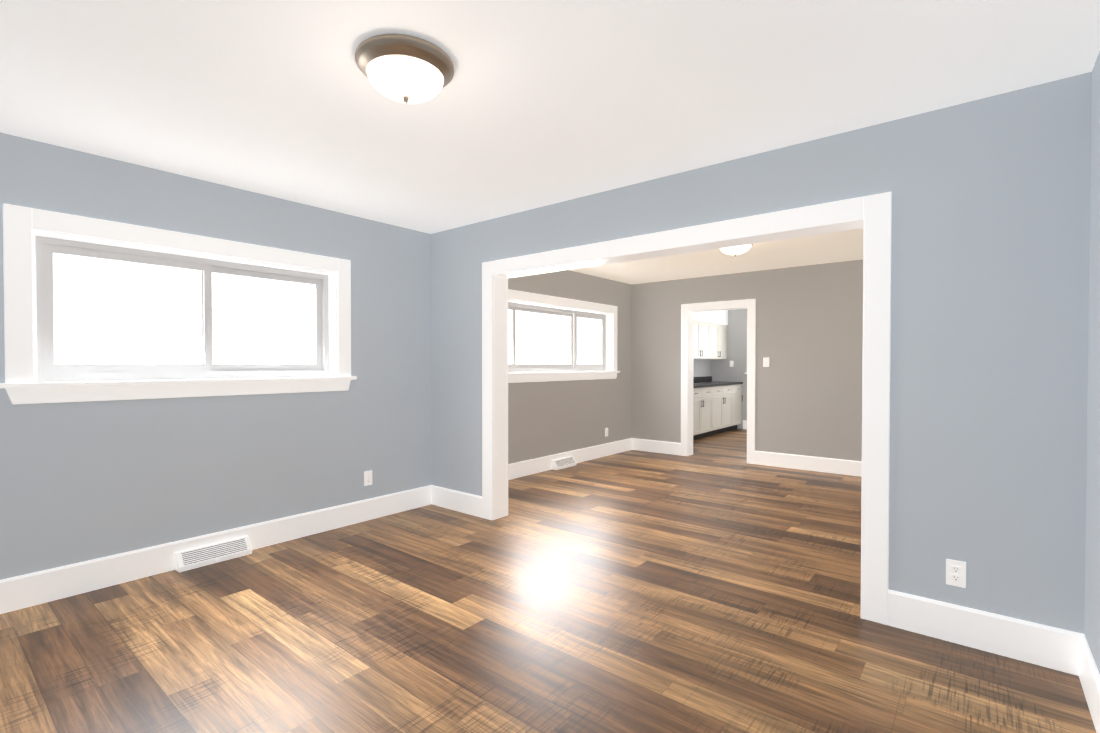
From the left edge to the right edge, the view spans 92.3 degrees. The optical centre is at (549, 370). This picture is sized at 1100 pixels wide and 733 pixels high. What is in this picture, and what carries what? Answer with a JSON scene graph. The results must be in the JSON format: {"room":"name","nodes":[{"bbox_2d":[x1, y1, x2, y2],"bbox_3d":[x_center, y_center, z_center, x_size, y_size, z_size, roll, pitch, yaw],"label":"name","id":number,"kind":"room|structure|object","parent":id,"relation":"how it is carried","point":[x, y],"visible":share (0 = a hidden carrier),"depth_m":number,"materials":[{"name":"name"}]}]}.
{"room":"empty living room","nodes":[
{"label":"empty living room","id":0,"kind":"room"},
{"bbox_2d":[0,132,430,579],"bbox_3d":[-2.379,0.004,3.343,0.200,2.440,3.880,1,1,39],"label":"wall","id":1,"kind":"structure","parent":0,"point":[85,481],"depth_m":3.40,"materials":[{"name":"blue paint"}]},
{"bbox_2d":[0,203,356,404],"bbox_3d":[-2.223,-0.348,3.462,0.215,1.020,1.960,1,1,39],"label":"window","id":2,"kind":"structure","parent":1,"relation":"in","point":[109,313],"depth_m":3.28,"materials":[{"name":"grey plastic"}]},
{"bbox_2d":[0,485,431,613],"bbox_3d":[-2.223,1.139,3.379,0.016,0.170,3.650,1,1,39],"label":"baseboard","id":3,"kind":"structure","parent":1,"relation":"attached to","point":[40,587],"depth_m":3.22,"materials":[{"name":"white wood"}]},
{"bbox_2d":[364,470,371,485],"bbox_3d":[-1.477,0.872,4.296,0.008,0.116,0.072,1,1,39],"label":"electrical outlet","id":4,"kind":"object","parent":1,"relation":"attached to","point":[367,477],"visible":1,"depth_m":4.29,"materials":[{"name":"white plastic"}]},
{"bbox_2d":[0,429,1095,732],"bbox_3d":[1.554,1.252,4.978,5.050,0.100,11.500,1,1,39],"label":"floor","id":5,"kind":"structure","parent":0,"point":[712,583],"depth_m":2.48,"materials":[{"name":"brown wood"}]},
{"bbox_2d":[175,536,251,572],"bbox_3d":[-2.149,1.171,3.393,0.081,0.105,0.415,1,1,39],"label":"floor vent","id":6,"kind":"object","parent":5,"relation":"in","point":[193,558],"visible":1,"depth_m":3.37,"materials":[{"name":"white metal"}]},
{"bbox_2d":[693,388,716,439],"bbox_3d":[2.284,0.710,9.003,0.614,0.880,1.071,1,1,39],"label":"base cabinet","id":7,"kind":"object","parent":5,"relation":"on","point":[704,399],"depth_m":8.95,"materials":[{"name":"white wood"}]},
{"bbox_2d":[693,380,742,387],"bbox_3d":[2.445,0.247,9.174,0.640,0.040,3.340,1,1,39],"label":"countertop","id":8,"kind":"structure","parent":7,"relation":"on","point":[700,383],"depth_m":9.39,"materials":[{"name":"black stone"}]},
{"bbox_2d":[717,384,732,433],"bbox_3d":[2.888,0.700,9.743,0.614,0.880,1.070,1,1,39],"label":"base cabinet","id":9,"kind":"object","parent":5,"relation":"on","point":[717,406],"depth_m":9.66,"materials":[{"name":"white wood"}]},
{"bbox_2d":[733,384,740,429],"bbox_3d":[3.321,0.693,10.275,0.614,0.880,0.535,1,1,39],"label":"base cabinet","id":10,"kind":"object","parent":5,"relation":"on","point":[736,387],"depth_m":10.12,"materials":[{"name":"white wood"}]},
{"bbox_2d":[0,0,1099,283],"bbox_3d":[0.393,-1.268,3.520,5.050,0.100,7.825,1,1,39],"label":"ceiling","id":11,"kind":"structure","parent":0,"point":[532,104],"depth_m":2.24,"materials":[{"name":"paint"}]},
{"bbox_2d":[355,33,453,103],"bbox_3d":[-0.557,-1.117,2.042,0.370,0.164,0.370,1,1,39],"label":"ceiling light","id":12,"kind":"object","parent":11,"relation":"attached to","point":[404,68],"visible":1,"depth_m":1.94,"materials":[{"name":"white glass"}]},
{"bbox_2d":[720,244,752,256],"bbox_3d":[1.746,-1.156,4.983,0.370,0.164,0.370,1,1,39],"label":"ceiling light","id":13,"kind":"object","parent":11,"relation":"attached to","point":[736,250],"visible":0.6,"depth_m":4.91,"materials":[{"name":"white glass"}]},
{"bbox_2d":[508,270,631,463],"bbox_3d":[0.026,-0.038,6.529,0.200,2.440,3.800,1,1,39],"label":"wall","id":14,"kind":"structure","parent":0,"point":[547,418],"depth_m":6.71,"materials":[{"name":"grey paint"}]},
{"bbox_2d":[508,289,619,382],"bbox_3d":[0.004,-0.387,6.430,0.215,1.020,2.875,1,1,39],"label":"window","id":15,"kind":"structure","parent":14,"relation":"in","point":[544,339],"depth_m":6.63,"materials":[{"name":"grey plastic"}]},
{"bbox_2d":[508,438,631,479],"bbox_3d":[0.063,1.098,6.418,0.016,0.170,3.650,1,1,39],"label":"baseboard","id":16,"kind":"structure","parent":14,"relation":"attached to","point":[532,466],"depth_m":6.61,"materials":[{"name":"white wood"}]},
{"bbox_2d":[552,456,575,469],"bbox_3d":[0.179,1.130,6.485,0.081,0.105,0.400,1,1,39],"label":"floor vent","id":17,"kind":"object","parent":16,"relation":"attached to","point":[562,463],"visible":1,"depth_m":6.45,"materials":[{"name":"white metal"}]},
{"bbox_2d":[693,359,710,376],"bbox_3d":[2.179,-0.078,9.516,0.200,2.440,3.550,1,1,39],"label":"wall","id":18,"kind":"structure","parent":0,"point":[701,367],"depth_m":10.31,"materials":[{"name":"grey paint"}]},
{"bbox_2d":[693,376,711,383],"bbox_3d":[2.205,0.175,9.369,0.020,0.100,3.340,1,1,39],"label":"backsplash","id":19,"kind":"structure","parent":18,"relation":"attached to","point":[695,379],"depth_m":10.23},
{"bbox_2d":[693,321,712,358],"bbox_3d":[2.570,-0.554,9.574,0.315,0.670,0.964,1,1,39],"label":"upper cabinet","id":20,"kind":"object","parent":18,"relation":"attached to","point":[710,340],"depth_m":9.60,"materials":[{"name":"white wood"}]},
{"bbox_2d":[694,310,727,324],"bbox_3d":[2.325,-1.089,9.255,0.340,0.410,3.350,1,1,39],"label":"soffit","id":21,"kind":"structure","parent":18,"relation":"attached to","point":[720,317],"depth_m":9.88,"materials":[{"name":"white paint"}]},
{"bbox_2d":[713,324,726,358],"bbox_3d":[3.088,-0.562,10.209,0.315,0.670,0.906,1,1,39],"label":"upper cabinet","id":22,"kind":"object","parent":18,"relation":"attached to","point":[719,331],"depth_m":10.18,"materials":[{"name":"white wood"}]},
{"bbox_2d":[711,309,746,428],"bbox_3d":[4.462,-0.082,9.816,2.940,2.440,0.200,1,1,39],"label":"wall","id":23,"kind":"structure","parent":0,"point":[719,369],"depth_m":10.34,"materials":[{"name":"grey paint"}]},
{"bbox_2d":[743,420,746,428],"bbox_3d":[4.641,1.057,9.545,2.300,0.170,0.016,1,1,39],"label":"baseboard","id":24,"kind":"structure","parent":23,"relation":"attached to","point":[744,422],"depth_m":10.24,"materials":[{"name":"white wood"}]},
{"bbox_2d":[632,259,862,460],"bbox_3d":[2.776,-0.040,6.642,4.760,2.440,0.150,1,1,39],"label":"wall","id":25,"kind":"structure","parent":0,"point":[809,344],"depth_m":6.46,"materials":[{"name":"grey paint"}]},
{"bbox_2d":[632,438,680,454],"bbox_3d":[1.523,1.083,7.572,0.760,0.170,0.016,1,1,39],"label":"baseboard","id":26,"kind":"structure","parent":25,"relation":"attached to","point":[674,448],"depth_m":7.56,"materials":[{"name":"white wood"}]},
{"bbox_2d":[681,299,755,463],"bbox_3d":[2.259,0.130,7.066,1.005,2.090,0.190,1,1,39],"label":"door frame","id":27,"kind":"structure","parent":25,"relation":"attached to","point":[687,331],"depth_m":7.19,"materials":[{"name":"white wood"}]},
{"bbox_2d":[763,357,768,366],"bbox_3d":[2.697,-0.109,6.598,0.072,0.116,0.016,1,1,39],"label":"light switch","id":28,"kind":"object","parent":25,"relation":"attached to","point":[765,362],"visible":1,"depth_m":6.60,"materials":[{"name":"white plastic"}]},
{"bbox_2d":[755,451,861,476],"bbox_3d":[3.575,1.105,5.898,2.525,0.170,0.016,1,1,39],"label":"baseboard","id":29,"kind":"structure","parent":25,"relation":"attached to","point":[811,463],"depth_m":6.28,"materials":[{"name":"white wood"}]},
{"bbox_2d":[431,72,1091,633],"bbox_3d":[0.460,0.000,3.627,4.540,2.440,0.150,1,1,39],"label":"wall","id":30,"kind":"structure","parent":0,"point":[989,310],"depth_m":2.40,"materials":[{"name":"blue paint"}]},
{"bbox_2d":[432,485,481,517],"bbox_3d":[-0.803,1.123,4.565,0.655,0.170,0.016,1,1,39],"label":"baseboard","id":31,"kind":"structure","parent":30,"relation":"attached to","point":[463,502],"depth_m":4.55,"materials":[{"name":"white wood"}]},
{"bbox_2d":[482,192,891,624],"bbox_3d":[0.600,0.174,3.516,2.830,2.095,0.190,1,1,39],"label":"door frame","id":32,"kind":"structure","parent":30,"relation":"attached to","point":[871,215],"depth_m":2.82,"materials":[{"name":"white wood"}]},
{"bbox_2d":[946,559,965,587],"bbox_3d":[1.848,0.921,2.406,0.072,0.116,0.008,1,1,39],"label":"electrical outlet","id":33,"kind":"object","parent":30,"relation":"attached to","point":[955,573],"visible":1,"depth_m":2.40,"materials":[{"name":"white plastic"}]},
{"bbox_2d":[888,589,1072,673],"bbox_3d":[1.897,1.152,2.364,0.655,0.170,0.016,1,1,39],"label":"baseboard","id":34,"kind":"structure","parent":30,"relation":"attached to","point":[1046,646],"depth_m":2.34,"materials":[{"name":"white wood"}]},
{"bbox_2d":[1084,51,1099,673],"bbox_3d":[1.113,0.039,0.679,0.200,2.440,3.745,1,1,39],"label":"wall","id":35,"kind":"structure","parent":0,"point":[1092,595],"depth_m":1.91,"materials":[{"name":"blue paint"}]},
{"bbox_2d":[1072,632,1099,732],"bbox_3d":[1.012,1.174,0.741,0.016,0.170,3.650,1,1,39],"label":"baseboard","id":36,"kind":"structure","parent":35,"relation":"attached to","point":[1084,666],"depth_m":1.99,"materials":[{"name":"white wood"}]}
]}

